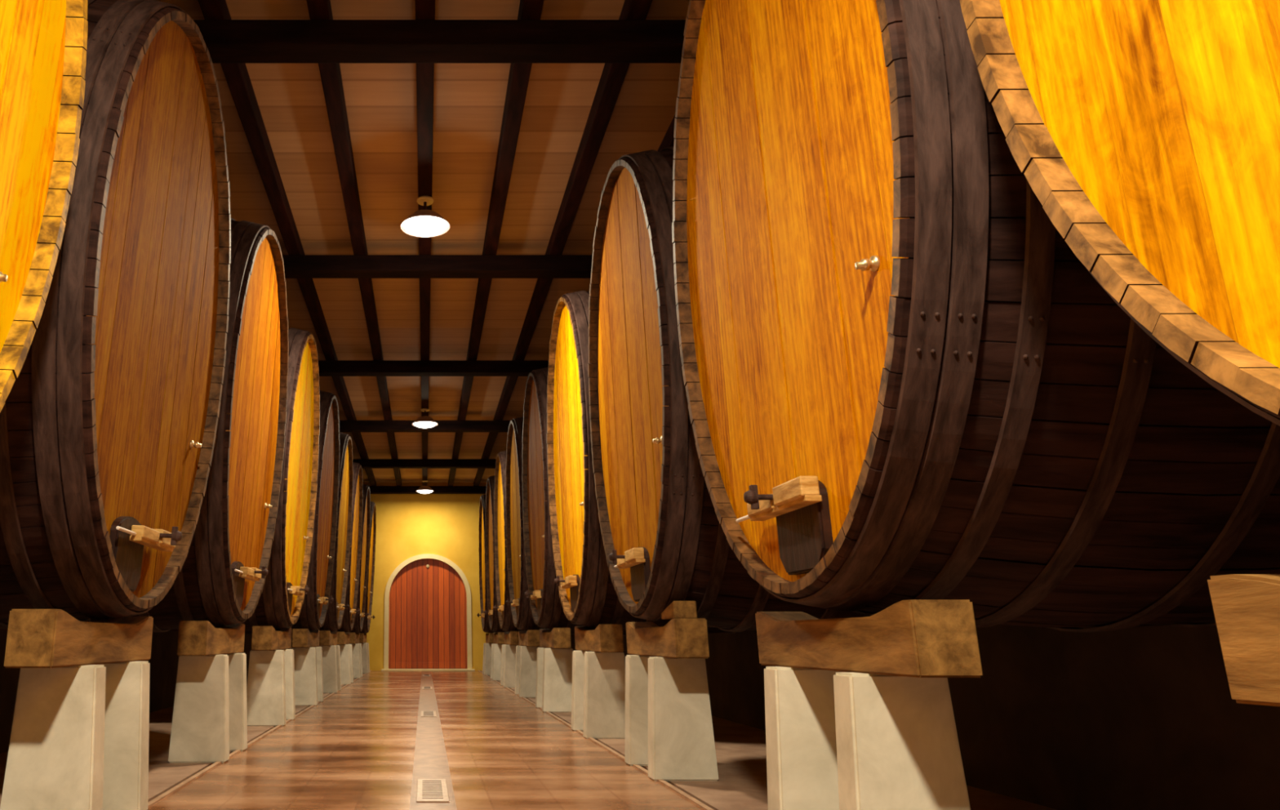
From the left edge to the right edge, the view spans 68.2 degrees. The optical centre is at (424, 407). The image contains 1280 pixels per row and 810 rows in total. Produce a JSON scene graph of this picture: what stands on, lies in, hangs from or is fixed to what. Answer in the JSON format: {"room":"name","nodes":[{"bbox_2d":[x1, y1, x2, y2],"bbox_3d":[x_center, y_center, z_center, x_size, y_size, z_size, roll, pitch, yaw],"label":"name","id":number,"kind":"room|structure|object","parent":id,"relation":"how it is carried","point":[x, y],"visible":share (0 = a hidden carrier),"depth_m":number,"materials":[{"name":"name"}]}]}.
{"room":"wine cellar","nodes":[
{"label":"wine cellar","id":0,"kind":"room"},
{"bbox_2d":[155,0,689,482],"bbox_3d":[0.000,-2.183,11.280,9.440,0.150,36.800,0,-14,0],"label":"ceiling","id":1,"kind":"structure","parent":0,"point":[380,99],"depth_m":9.80,"materials":[{"name":"brown wood"}]},
{"bbox_2d":[197,0,376,485],"bbox_3d":[-1.623,-2.017,11.238,0.150,0.192,36.780,0,-14,0],"label":"joist","id":2,"kind":"object","parent":1,"relation":"attached to","point":[237,76],"visible":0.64,"depth_m":9.60,"materials":[{"name":"black wood"}]},
{"bbox_2d":[306,0,401,485],"bbox_3d":[-0.810,-2.017,11.238,0.150,0.192,36.780,0,-14,0],"label":"joist","id":3,"kind":"object","parent":1,"relation":"attached to","point":[331,73],"visible":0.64,"depth_m":9.58,"materials":[{"name":"black wood"}]},
{"bbox_2d":[415,0,435,485],"bbox_3d":[0.003,-2.017,11.238,0.150,0.192,36.780,0,-14,0],"label":"joist","id":4,"kind":"object","parent":1,"relation":"attached to","point":[424,9],"visible":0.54,"depth_m":9.14,"materials":[{"name":"black wood"}]},
{"bbox_2d":[400,195,450,237],"bbox_3d":[0.005,-2.070,9.849,0.543,0.387,0.543,0,-14,0],"label":"hanging lamp","id":5,"kind":"object","parent":4,"relation":"hanging from","point":[424,223],"visible":1,"depth_m":9.73,"materials":[{"name":"white glass"}]},
{"bbox_2d":[412,408,438,427],"bbox_3d":[0.005,0.226,18.923,0.543,0.387,0.543,0,-14,0],"label":"hanging lamp","id":6,"kind":"object","parent":4,"relation":"hanging from","point":[424,421],"visible":1,"depth_m":18.77,"materials":[{"name":"white glass"}]},
{"bbox_2d":[416,480,434,493],"bbox_3d":[0.005,2.405,27.531,0.543,0.387,0.543,0,-14,0],"label":"hanging lamp","id":7,"kind":"object","parent":4,"relation":"hanging from","point":[424,489],"visible":1,"depth_m":27.37,"materials":[{"name":"white"}]},
{"bbox_2d":[448,0,543,485],"bbox_3d":[0.816,-2.017,11.238,0.150,0.192,36.780,0,-14,0],"label":"joist","id":8,"kind":"object","parent":1,"relation":"attached to","point":[519,73],"visible":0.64,"depth_m":9.58,"materials":[{"name":"black wood"}]},
{"bbox_2d":[473,0,652,485],"bbox_3d":[1.629,-2.017,11.238,0.150,0.192,36.780,0,-14,0],"label":"joist","id":9,"kind":"object","parent":1,"relation":"attached to","point":[613,75],"visible":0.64,"depth_m":9.61,"materials":[{"name":"black wood"}]},
{"bbox_2d":[657,115,678,151],"bbox_3d":[2.441,-2.017,11.238,0.150,0.192,36.780,0,-14,0],"label":"joist","id":10,"kind":"object","parent":1,"relation":"attached to","point":[668,140],"visible":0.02,"depth_m":8.81,"materials":[{"name":"black wood"}]},
{"bbox_2d":[362,482,486,670],"bbox_3d":[0.000,5.164,28.556,9.440,5.918,0.300,0,-14,0],"label":"wall","id":11,"kind":"structure","parent":0,"point":[408,526],"depth_m":28.66,"materials":[{"name":"yellow paint"}]},
{"bbox_2d":[0,628,292,753],"bbox_3d":[-3.760,2.962,9.975,0.224,1.070,36.774,0,-14,0],"label":"wall","id":12,"kind":"structure","parent":11,"relation":"attached to","point":[164,659],"depth_m":12.34,"materials":[{"name":"paint"}]},
{"bbox_2d":[388,558,466,668],"bbox_3d":[0.096,6.372,28.252,2.400,3.326,0.097,0,-14,0],"label":"door","id":13,"kind":"structure","parent":11,"relation":"in","point":[428,606],"depth_m":28.21,"materials":[{"name":"brown wood"}]},
{"bbox_2d":[383,553,471,668],"bbox_3d":[0.096,6.302,28.157,2.680,3.516,0.155,0,-14,0],"label":"trim","id":14,"kind":"structure","parent":11,"relation":"attached to","point":[459,571],"depth_m":28.16,"materials":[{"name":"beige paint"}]},
{"bbox_2d":[381,668,475,671],"bbox_3d":[0.096,7.928,27.521,2.800,0.050,0.750,0,-14,0],"label":"trim","id":15,"kind":"structure","parent":11,"relation":"attached to","point":[382,669],"depth_m":27.16,"materials":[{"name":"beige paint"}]},
{"bbox_2d":[570,619,1279,809],"bbox_3d":[3.760,2.962,9.975,0.224,1.070,36.774,0,-14,0],"label":"wall","id":16,"kind":"structure","parent":11,"relation":"attached to","point":[1135,717],"depth_m":4.91,"materials":[{"name":"paint"}]},
{"bbox_2d":[0,670,1056,809],"bbox_3d":[0.000,3.530,9.835,9.440,0.100,36.800,0,-14,0],"label":"floor","id":17,"kind":"structure","parent":0,"point":[354,748],"depth_m":7.13,"materials":[{"name":"brown wood"}]},
{"bbox_2d":[0,664,106,809],"bbox_3d":[-1.812,1.701,4.496,0.455,0.827,0.176,0,-14,0],"label":"concrete pillar","id":18,"kind":"structure","parent":17,"relation":"on","point":[55,761],"depth_m":4.44,"materials":[{"name":"beige concrete"}]},
{"bbox_2d":[4,608,153,667],"bbox_3d":[-1.816,1.253,4.948,0.224,0.264,1.552,0,-14,0],"label":"cradle","id":19,"kind":"object","parent":18,"relation":"on","point":[36,637],"visible":0.99,"depth_m":4.37,"materials":[{"name":"brown wood"}]},
{"bbox_2d":[0,0,231,628],"bbox_3d":[-2.831,-0.693,5.737,2.772,4.063,3.014,0,-14,0],"label":"oval wine cask","id":20,"kind":"object","parent":19,"relation":"on","point":[108,419],"visible":0.84,"depth_m":5.02,"materials":[{"name":"brown wood"}]},
{"bbox_2d":[190,440,201,448],"bbox_3d":[-1.624,0.263,6.461,0.080,0.061,0.060,2,-14,1],"label":"tap","id":21,"kind":"object","parent":20,"relation":"on","point":[196,445],"depth_m":6.44,"materials":[{"name":"gold metal"}]},
{"bbox_2d":[97,661,150,809],"bbox_3d":[-1.812,1.890,5.241,0.455,0.827,0.176,0,-14,0],"label":"concrete pillar","id":22,"kind":"structure","parent":17,"relation":"on","point":[126,715],"depth_m":5.17,"materials":[{"name":"beige concrete"}]},
{"bbox_2d":[168,654,229,762],"bbox_3d":[-1.812,2.439,7.412,0.455,0.827,0.176,0,-14,0],"label":"concrete pillar","id":23,"kind":"structure","parent":17,"relation":"on","point":[200,732],"depth_m":7.33,"materials":[{"name":"beige concrete"}]},
{"bbox_2d":[177,620,244,655],"bbox_3d":[-1.816,1.991,7.864,0.224,0.264,1.552,0,-14,0],"label":"cradle","id":24,"kind":"object","parent":23,"relation":"on","point":[195,637],"visible":0.95,"depth_m":7.18,"materials":[{"name":"brown wood"}]},
{"bbox_2d":[84,217,288,631],"bbox_3d":[-2.831,0.065,8.731,2.772,4.063,3.014,0,-14,0],"label":"oval wine cask","id":25,"kind":"object","parent":24,"relation":"on","point":[220,580],"visible":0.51,"depth_m":8.22,"materials":[{"name":"brown wood"}]},
{"bbox_2d":[264,502,272,508],"bbox_3d":[-1.624,1.021,9.454,0.080,0.061,0.060,2,-14,1],"label":"tap","id":26,"kind":"object","parent":25,"relation":"on","point":[268,505],"depth_m":9.44,"materials":[{"name":"gold metal"}]},
{"bbox_2d":[219,653,247,751],"bbox_3d":[-1.812,2.628,8.157,0.455,0.827,0.176,0,-14,0],"label":"concrete pillar","id":27,"kind":"structure","parent":17,"relation":"on","point":[237,661],"depth_m":8.09,"materials":[{"name":"beige concrete"}]},
{"bbox_2d":[147,670,371,807],"bbox_3d":[-1.630,3.476,9.848,0.035,0.012,36.800,0,-14,0],"label":"trim","id":28,"kind":"structure","parent":17,"relation":"on","point":[180,785],"depth_m":6.86,"materials":[{"name":"stone"}]},
{"bbox_2d":[246,649,286,725],"bbox_3d":[-1.812,3.204,10.437,0.455,0.827,0.176,0,-14,0],"label":"concrete pillar","id":29,"kind":"structure","parent":17,"relation":"on","point":[266,686],"depth_m":10.35,"materials":[{"name":"beige concrete"}]},
{"bbox_2d":[251,626,291,650],"bbox_3d":[-1.816,2.756,10.889,0.224,0.264,1.552,0,-14,0],"label":"cradle","id":30,"kind":"object","parent":29,"relation":"on","point":[263,637],"visible":0.98,"depth_m":10.16,"materials":[{"name":"brown wood"}]},
{"bbox_2d":[168,327,319,631],"bbox_3d":[-2.831,0.830,11.756,2.772,4.063,3.014,0,-14,0],"label":"oval wine cask","id":31,"kind":"object","parent":30,"relation":"on","point":[281,600],"visible":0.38,"depth_m":11.46,"materials":[{"name":"brown wood"}]},
{"bbox_2d":[280,648,295,719],"bbox_3d":[-1.812,3.393,11.181,0.455,0.827,0.176,0,-14,0],"label":"concrete pillar","id":32,"kind":"structure","parent":17,"relation":"on","point":[289,653],"depth_m":11.12,"materials":[{"name":"beige concrete"}]},
{"bbox_2d":[290,647,317,705],"bbox_3d":[-1.812,3.990,13.539,0.455,0.827,0.176,0,-14,0],"label":"concrete pillar","id":33,"kind":"structure","parent":17,"relation":"on","point":[304,658],"depth_m":13.46,"materials":[{"name":"beige concrete"}]},
{"bbox_2d":[292,628,319,647],"bbox_3d":[-1.816,3.541,13.991,0.224,0.264,1.552,0,-14,0],"label":"cradle","id":34,"kind":"object","parent":33,"relation":"on","point":[301,637],"visible":1,"depth_m":13.26,"materials":[{"name":"brown wood"}]},
{"bbox_2d":[244,390,339,633],"bbox_3d":[-2.831,1.591,14.765,2.772,4.063,3.014,0,-14,0],"label":"oval wine cask","id":35,"kind":"object","parent":34,"relation":"on","point":[312,616],"visible":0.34,"depth_m":14.68,"materials":[{"name":"brown wood"}]},
{"bbox_2d":[311,646,323,702],"bbox_3d":[-1.812,4.178,14.284,0.455,0.827,0.176,0,-14,0],"label":"concrete pillar","id":36,"kind":"structure","parent":17,"relation":"on","point":[319,652],"depth_m":14.22,"materials":[{"name":"grey concrete"}]},
{"bbox_2d":[318,645,337,693],"bbox_3d":[-1.812,4.751,16.548,0.455,0.827,0.176,0,-14,0],"label":"concrete pillar","id":37,"kind":"structure","parent":17,"relation":"on","point":[329,652],"depth_m":16.47,"materials":[{"name":"grey concrete"}]},
{"bbox_2d":[319,630,337,645],"bbox_3d":[-1.816,4.303,17.000,0.224,0.264,1.552,0,-14,0],"label":"cradle","id":38,"kind":"object","parent":37,"relation":"on","point":[326,637],"visible":0.85,"depth_m":16.27,"materials":[{"name":"brown wood"}]},
{"bbox_2d":[291,431,353,634],"bbox_3d":[-2.831,2.353,17.774,2.772,4.063,3.014,0,-14,0],"label":"oval wine cask","id":39,"kind":"object","parent":38,"relation":"on","point":[335,613],"visible":0.25,"depth_m":17.86,"materials":[{"name":"brown wood"}]},
{"bbox_2d":[331,644,341,690],"bbox_3d":[-1.812,4.939,17.293,0.455,0.827,0.176,0,-14,0],"label":"concrete pillar","id":40,"kind":"structure","parent":17,"relation":"on","point":[338,656],"depth_m":17.23,"materials":[{"name":"concrete"}]},
{"bbox_2d":[337,644,351,684],"bbox_3d":[-1.812,5.512,19.557,0.455,0.827,0.176,0,-14,0],"label":"concrete pillar","id":41,"kind":"structure","parent":17,"relation":"on","point":[345,677],"depth_m":19.48,"materials":[{"name":"grey concrete"}]},
{"bbox_2d":[337,631,350,644],"bbox_3d":[-1.816,5.064,20.009,0.224,0.264,1.552,0,-14,0],"label":"cradle","id":42,"kind":"object","parent":41,"relation":"on","point":[343,637],"visible":0.68,"depth_m":19.28,"materials":[{"name":"wood"}]},
{"bbox_2d":[291,462,363,635],"bbox_3d":[-2.831,3.114,20.783,2.772,4.063,3.014,0,-14,0],"label":"oval wine cask","id":43,"kind":"object","parent":42,"relation":"on","point":[352,590],"visible":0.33,"depth_m":20.97,"materials":[{"name":"brown wood"}]},
{"bbox_2d":[348,644,353,682],"bbox_3d":[-1.812,5.701,20.302,0.455,0.827,0.176,0,-14,0],"label":"concrete pillar","id":44,"kind":"structure","parent":17,"relation":"on","point":[350,645],"depth_m":20.24,"materials":[{"name":"concrete"}]},
{"bbox_2d":[349,643,360,678],"bbox_3d":[-1.812,6.270,22.551,0.455,0.827,0.176,0,-14,0],"label":"concrete pillar","id":45,"kind":"structure","parent":17,"relation":"on","point":[356,651],"depth_m":22.47,"materials":[{"name":"grey concrete"}]},
{"bbox_2d":[350,632,359,643],"bbox_3d":[-1.816,5.821,23.003,0.224,0.264,1.552,0,-14,0],"label":"cradle","id":46,"kind":"object","parent":45,"relation":"on","point":[354,637],"visible":0.59,"depth_m":22.27,"materials":[{"name":"wood"}]},
{"bbox_2d":[349,484,370,633],"bbox_3d":[-2.831,3.872,23.777,2.772,4.063,3.014,0,-14,0],"label":"oval wine cask","id":47,"kind":"object","parent":46,"relation":"on","point":[363,572],"visible":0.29,"depth_m":24.11,"materials":[{"name":"brown wood"}]},
{"bbox_2d":[359,643,362,676],"bbox_3d":[-1.812,6.458,23.296,0.455,0.827,0.176,0,-14,0],"label":"concrete pillar","id":48,"kind":"structure","parent":17,"relation":"on","point":[360,644],"depth_m":23.23,"materials":[{"name":"concrete"}]},
{"bbox_2d":[359,642,368,673],"bbox_3d":[-1.812,7.024,25.529,0.455,0.827,0.176,0,-14,0],"label":"concrete pillar","id":49,"kind":"structure","parent":17,"relation":"on","point":[364,645],"depth_m":25.46,"materials":[{"name":"concrete"}]},
{"bbox_2d":[359,632,366,642],"bbox_3d":[-1.816,6.575,25.981,0.224,0.264,1.552,0,-14,0],"label":"cradle","id":50,"kind":"object","parent":49,"relation":"on","point":[362,637],"visible":0.48,"depth_m":25.25,"materials":[{"name":"wood"}]},
{"bbox_2d":[360,501,376,633],"bbox_3d":[-2.831,4.625,26.755,2.772,4.063,3.014,0,-14,0],"label":"oval wine cask","id":51,"kind":"object","parent":50,"relation":"on","point":[366,627],"visible":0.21,"depth_m":27.27,"materials":[{"name":"brown wood"}]},
{"bbox_2d":[366,642,369,672],"bbox_3d":[-1.812,7.212,26.274,0.455,0.827,0.176,0,-14,0],"label":"concrete pillar","id":52,"kind":"structure","parent":17,"relation":"on","point":[366,642],"depth_m":26.21,"materials":[{"name":"concrete"}]},
{"bbox_2d":[409,671,457,809],"bbox_3d":[0.048,4.484,13.822,0.272,0.007,27.400,0,-14,0],"label":"strip","id":53,"kind":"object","parent":17,"relation":"on","point":[430,757],"depth_m":7.80,"materials":[{"name":"stone"}]},
{"bbox_2d":[422,686,432,688],"bbox_3d":[0.048,5.513,17.915,0.198,0.012,0.864,0,-14,0],"label":"drain cover","id":54,"kind":"object","parent":53,"relation":"on","point":[423,687],"visible":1,"depth_m":17.82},
{"bbox_2d":[420,711,436,716],"bbox_3d":[0.048,3.963,11.788,0.198,0.012,0.864,0,-14,0],"label":"drain cover","id":55,"kind":"object","parent":53,"relation":"on","point":[424,713],"visible":1,"depth_m":11.70,"materials":[{"name":"metal"}]},
{"bbox_2d":[416,778,448,801],"bbox_3d":[0.048,2.472,5.894,0.198,0.012,0.864,0,-14,0],"label":"drain cover","id":56,"kind":"object","parent":53,"relation":"on","point":[428,789],"visible":1,"depth_m":5.82,"materials":[{"name":"beige metal"}]},
{"bbox_2d":[482,642,487,674],"bbox_3d":[1.812,6.910,25.079,0.455,0.827,0.176,0,-14,0],"label":"concrete pillar","id":57,"kind":"structure","parent":17,"relation":"on","point":[484,643],"depth_m":25.02,"materials":[{"name":"concrete"}]},
{"bbox_2d":[484,643,491,675],"bbox_3d":[1.812,6.721,24.335,0.455,0.827,0.176,0,-14,0],"label":"concrete pillar","id":58,"kind":"structure","parent":17,"relation":"on","point":[488,646],"depth_m":24.26,"materials":[{"name":"concrete"}]},
{"bbox_2d":[485,632,493,643],"bbox_3d":[1.816,6.273,24.787,0.224,0.264,1.552,0,-14,0],"label":"cradle","id":59,"kind":"object","parent":58,"relation":"on","point":[489,636],"visible":0.6,"depth_m":24.06,"materials":[{"name":"wood"}]},
{"bbox_2d":[476,493,496,632],"bbox_3d":[2.820,4.345,25.555,2.775,4.074,3.014,0,-14,0],"label":"oval wine cask","id":60,"kind":"object","parent":59,"relation":"on","point":[482,527],"visible":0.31,"depth_m":26.01,"materials":[{"name":"brown wood"}]},
{"bbox_2d":[489,643,493,679],"bbox_3d":[1.812,6.168,22.148,0.455,0.827,0.176,0,-14,0],"label":"concrete pillar","id":61,"kind":"structure","parent":17,"relation":"on","point":[492,644],"depth_m":22.08,"materials":[{"name":"concrete"}]},
{"bbox_2d":[492,643,502,679],"bbox_3d":[1.812,5.979,21.403,0.455,0.827,0.176,0,-14,0],"label":"concrete pillar","id":62,"kind":"structure","parent":17,"relation":"on","point":[497,651],"depth_m":21.32,"materials":[{"name":"grey concrete"}]},
{"bbox_2d":[493,631,504,644],"bbox_3d":[1.816,5.531,21.855,0.224,0.264,1.552,0,-14,0],"label":"cradle","id":63,"kind":"object","parent":62,"relation":"on","point":[499,637],"visible":0.68,"depth_m":21.13,"materials":[{"name":"wood"}]},
{"bbox_2d":[484,475,508,632],"bbox_3d":[2.820,3.603,22.623,2.775,4.074,3.014,0,-14,0],"label":"oval wine cask","id":64,"kind":"object","parent":63,"relation":"on","point":[494,623],"visible":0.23,"depth_m":22.89,"materials":[{"name":"brown wood"}]},
{"bbox_2d":[500,644,507,685],"bbox_3d":[1.812,5.402,19.123,0.455,0.827,0.176,0,-14,0],"label":"concrete pillar","id":65,"kind":"structure","parent":17,"relation":"on","point":[503,645],"depth_m":19.06,"materials":[{"name":"concrete"}]},
{"bbox_2d":[503,644,519,687],"bbox_3d":[1.812,5.214,18.378,0.455,0.827,0.176,0,-14,0],"label":"concrete pillar","id":66,"kind":"structure","parent":17,"relation":"on","point":[509,650],"depth_m":18.30,"materials":[{"name":"grey concrete"}]},
{"bbox_2d":[503,631,519,644],"bbox_3d":[1.816,4.766,18.830,0.224,0.264,1.552,0,-14,0],"label":"cradle","id":67,"kind":"object","parent":66,"relation":"on","point":[511,637],"visible":0.81,"depth_m":18.10,"materials":[{"name":"wood"}]},
{"bbox_2d":[493,450,571,635],"bbox_3d":[2.820,2.838,19.599,2.775,4.074,3.014,0,-14,0],"label":"oval wine cask","id":68,"kind":"object","parent":67,"relation":"on","point":[504,614],"visible":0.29,"depth_m":19.73,"materials":[{"name":"brown wood"}]},
{"bbox_2d":[514,645,520,694],"bbox_3d":[1.812,4.637,16.098,0.455,0.827,0.176,0,-14,0],"label":"concrete pillar","id":69,"kind":"structure","parent":17,"relation":"on","point":[517,647],"depth_m":16.03,"materials":[{"name":"concrete"}]},
{"bbox_2d":[519,645,540,697],"bbox_3d":[1.812,4.449,15.354,0.455,0.827,0.176,0,-14,0],"label":"concrete pillar","id":70,"kind":"structure","parent":17,"relation":"on","point":[528,655],"depth_m":15.28,"materials":[{"name":"grey concrete"}]},
{"bbox_2d":[518,629,539,646],"bbox_3d":[1.816,4.000,15.806,0.224,0.264,1.552,0,-14,0],"label":"cradle","id":71,"kind":"object","parent":70,"relation":"on","point":[531,637],"visible":0.89,"depth_m":15.08,"materials":[{"name":"brown wood"}]},
{"bbox_2d":[505,416,574,635],"bbox_3d":[2.820,2.073,16.574,2.775,4.074,3.014,0,-14,0],"label":"oval wine cask","id":72,"kind":"object","parent":71,"relation":"on","point":[522,614],"visible":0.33,"depth_m":16.57,"materials":[{"name":"brown wood"}]},
{"bbox_2d":[535,647,548,707],"bbox_3d":[1.812,3.872,13.074,0.455,0.827,0.176,0,-14,0],"label":"concrete pillar","id":73,"kind":"structure","parent":17,"relation":"on","point":[540,662],"depth_m":13.01,"materials":[{"name":"beige concrete"}]},
{"bbox_2d":[542,648,573,711],"bbox_3d":[1.812,3.683,12.329,0.455,0.827,0.176,0,-14,0],"label":"concrete pillar","id":74,"kind":"structure","parent":17,"relation":"on","point":[557,662],"depth_m":12.25,"materials":[{"name":"beige concrete"}]},
{"bbox_2d":[539,627,571,648],"bbox_3d":[1.816,3.235,12.781,0.224,0.264,1.552,0,-14,0],"label":"cradle","id":75,"kind":"object","parent":74,"relation":"on","point":[556,637],"visible":1,"depth_m":12.05,"materials":[{"name":"brown wood"}]},
{"bbox_2d":[521,367,626,635],"bbox_3d":[2.820,1.307,13.549,2.775,4.074,3.014,0,-14,0],"label":"oval wine cask","id":76,"kind":"object","parent":75,"relation":"on","point":[546,606],"visible":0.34,"depth_m":13.32,"materials":[{"name":"brown wood"}]},
{"bbox_2d":[571,650,589,730],"bbox_3d":[1.812,3.067,9.894,0.455,0.827,0.176,0,-14,0],"label":"concrete pillar","id":77,"kind":"structure","parent":17,"relation":"on","point":[578,656],"depth_m":9.83,"materials":[{"name":"beige concrete"}]},
{"bbox_2d":[478,670,713,809],"bbox_3d":[1.630,3.476,9.848,0.035,0.012,36.800,0,-14,0],"label":"trim","id":78,"kind":"structure","parent":17,"relation":"on","point":[669,785],"depth_m":6.90,"materials":[{"name":"stone"}]},
{"bbox_2d":[582,651,625,738],"bbox_3d":[1.812,2.879,9.149,0.455,0.827,0.176,0,-14,0],"label":"concrete pillar","id":79,"kind":"structure","parent":17,"relation":"on","point":[604,673],"depth_m":9.07,"materials":[{"name":"beige concrete"}]},
{"bbox_2d":[574,623,623,652],"bbox_3d":[1.816,2.430,9.601,0.224,0.264,1.552,0,-14,0],"label":"cradle","id":80,"kind":"object","parent":79,"relation":"on","point":[606,637],"visible":0.99,"depth_m":8.88,"materials":[{"name":"brown wood"}]},
{"bbox_2d":[546,290,747,633],"bbox_3d":[2.820,0.542,10.525,2.775,4.074,3.014,0,-14,0],"label":"barrel","id":81,"kind":"object","parent":80,"relation":"on","point":[588,597],"visible":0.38,"depth_m":10.12,"materials":[{"name":"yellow wood"}]},
{"bbox_2d":[624,654,650,765],"bbox_3d":[1.812,2.396,7.242,0.455,0.827,0.176,0,-14,0],"label":"concrete pillar","id":82,"kind":"structure","parent":17,"relation":"on","point":[636,752],"depth_m":7.17,"materials":[{"name":"beige concrete"}]},
{"bbox_2d":[648,656,718,780],"bbox_3d":[1.812,2.208,6.497,0.455,0.827,0.176,0,-14,0],"label":"concrete pillar","id":83,"kind":"structure","parent":17,"relation":"on","point":[682,744],"depth_m":6.42,"materials":[{"name":"beige concrete"}]},
{"bbox_2d":[626,617,709,657],"bbox_3d":[1.816,1.759,6.949,0.224,0.264,1.552,0,-14,0],"label":"cradle","id":84,"kind":"object","parent":83,"relation":"on","point":[680,637],"visible":0.99,"depth_m":6.28,"materials":[{"name":"brown wood"}]},
{"bbox_2d":[661,600,697,619],"bbox_3d":[1.800,1.440,6.468,0.160,0.119,0.352,0,-14,0],"label":"chock","id":85,"kind":"object","parent":84,"relation":"on","point":[677,609],"visible":0.89,"depth_m":6.30,"materials":[{"name":"brown wood"}]},
{"bbox_2d":[587,146,877,631],"bbox_3d":[2.820,-0.223,7.500,2.775,4.074,3.014,0,-14,0],"label":"barrel","id":86,"kind":"object","parent":84,"relation":"on","point":[664,540],"visible":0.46,"depth_m":6.83,"materials":[{"name":"brown wood"}]},
{"bbox_2d":[652,435,662,444],"bbox_3d":[1.647,0.230,6.420,0.080,0.061,0.060,0,-14,0],"label":"tap","id":87,"kind":"object","parent":86,"relation":"on","point":[657,440],"depth_m":6.41,"materials":[{"name":"gold metal"}]},
{"bbox_2d":[764,666,844,809],"bbox_3d":[1.812,1.631,4.217,0.455,0.827,0.176,0,-14,0],"label":"concrete pillar","id":88,"kind":"structure","parent":17,"relation":"on","point":[802,761],"depth_m":4.17,"materials":[{"name":"beige concrete"}]},
{"bbox_2d":[833,671,970,809],"bbox_3d":[1.812,1.442,3.472,0.455,0.827,0.176,0,-14,0],"label":"concrete pillar","id":89,"kind":"structure","parent":17,"relation":"on","point":[898,748],"depth_m":3.44,"materials":[{"name":"beige concrete"}]},
{"bbox_2d":[755,599,982,677],"bbox_3d":[1.816,0.994,3.924,0.224,0.264,1.552,0,-14,0],"label":"cradle","id":90,"kind":"object","parent":89,"relation":"on","point":[911,637],"visible":1,"depth_m":3.37,"materials":[{"name":"brown wood"}]},
{"bbox_2d":[671,0,1279,631],"bbox_3d":[2.820,-0.989,4.475,2.775,4.074,3.014,0,-14,0],"label":"barrel","id":91,"kind":"object","parent":90,"relation":"on","point":[902,380],"visible":0.87,"depth_m":3.38,"materials":[{"name":"brown wood"}]},
{"bbox_2d":[854,255,879,271],"bbox_3d":[1.647,-0.535,3.395,0.080,0.061,0.060,0,-14,0],"label":"tap","id":92,"kind":"object","parent":91,"relation":"on","point":[872,264],"depth_m":3.38,"materials":[{"name":"gold metal"}]},
{"bbox_3d":[1.812,0.755,0.758,0.455,0.827,0.176,0,-14,0],"label":"concrete pillar","id":93,"kind":"structure","parent":17,"relation":"on","visible":0},
{"bbox_2d":[1207,573,1279,706],"bbox_3d":[1.816,0.307,1.210,0.224,0.264,1.552,0,-14,0],"label":"cradle","id":94,"kind":"object","parent":93,"relation":"on","point":[1246,606],"visible":1,"depth_m":1.88,"materials":[{"name":"brown wood"}]},
{"bbox_2d":[959,0,1279,426],"bbox_3d":[2.820,-1.720,1.442,2.775,4.074,3.014,0,-14,0],"label":"barrel","id":95,"kind":"object","parent":94,"relation":"on","point":[1146,132],"visible":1,"depth_m":2.06,"materials":[{"name":"brown wood"}]},
{"bbox_3d":[-4.820,0.662,10.560,0.200,6.018,37.200,0,-14,0],"label":"wall","id":96,"kind":"structure","parent":0,"visible":0},
{"bbox_2d":[338,420,510,431],"bbox_3d":[0.000,0.416,20.022,9.440,0.216,0.256,0,-14,0],"label":"crossbeam","id":97,"kind":"object","parent":96,"relation":"attached to","point":[344,425],"visible":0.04,"depth_m":19.90,"materials":[{"name":"black wood"}]},
{"bbox_2d":[352,458,496,468],"bbox_3d":[0.000,1.505,24.326,9.440,0.216,0.256,0,-14,0],"label":"crossbeam","id":98,"kind":"object","parent":96,"relation":"attached to","point":[365,463],"visible":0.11,"depth_m":24.21,"materials":[{"name":"black wood"}]},
{"bbox_2d":[368,485,486,493],"bbox_3d":[0.000,2.595,28.630,9.440,0.216,0.256,0,-14,0],"label":"crossbeam","id":99,"kind":"object","parent":96,"relation":"attached to","point":[373,489],"visible":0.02,"depth_m":28.51,"materials":[{"name":"black wood"}]},
{"bbox_2d":[318,360,548,376],"bbox_3d":[0.000,-0.673,15.717,9.440,0.216,0.256,0,-14,0],"label":"crossbeam","id":100,"kind":"object","parent":96,"relation":"attached to","point":[326,367],"visible":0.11,"depth_m":15.60,"materials":[{"name":"black wood"}]},
{"bbox_2d":[282,254,592,278],"bbox_3d":[0.000,-1.762,11.413,9.440,0.216,0.256,0,-14,0],"label":"crossbeam","id":101,"kind":"object","parent":96,"relation":"attached to","point":[295,266],"visible":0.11,"depth_m":11.30,"materials":[{"name":"black wood"}]},
{"bbox_2d":[192,19,685,63],"bbox_3d":[0.000,-2.851,7.109,9.440,0.216,0.256,0,-14,0],"label":"crossbeam","id":102,"kind":"object","parent":96,"relation":"attached to","point":[226,41],"visible":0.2,"depth_m":7.00,"materials":[{"name":"black wood"}]},
{"bbox_3d":[-1.812,1.187,2.464,0.455,0.827,0.176,0,-14,0],"label":"concrete pillar","id":103,"kind":"structure","parent":0,"visible":0},
{"bbox_3d":[-1.816,0.550,2.171,0.224,0.264,1.552,0,-14,0],"label":"cradle","id":104,"kind":"object","parent":103,"relation":"on","visible":0},
{"bbox_2d":[0,0,88,412],"bbox_3d":[-2.831,-1.454,2.728,2.772,4.063,3.014,0,-14,0],"label":"oval wine cask","id":105,"kind":"object","parent":104,"relation":"on","point":[43,43],"visible":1,"depth_m":3.78,"materials":[{"name":"brown wood"}]},
{"bbox_2d":[0,271,7,282],"bbox_3d":[-1.624,-0.498,3.452,0.080,0.061,0.060,2,-14,1],"label":"tap","id":106,"kind":"object","parent":105,"relation":"on","point":[3,277],"depth_m":3.44,"materials":[{"name":"gold metal"}]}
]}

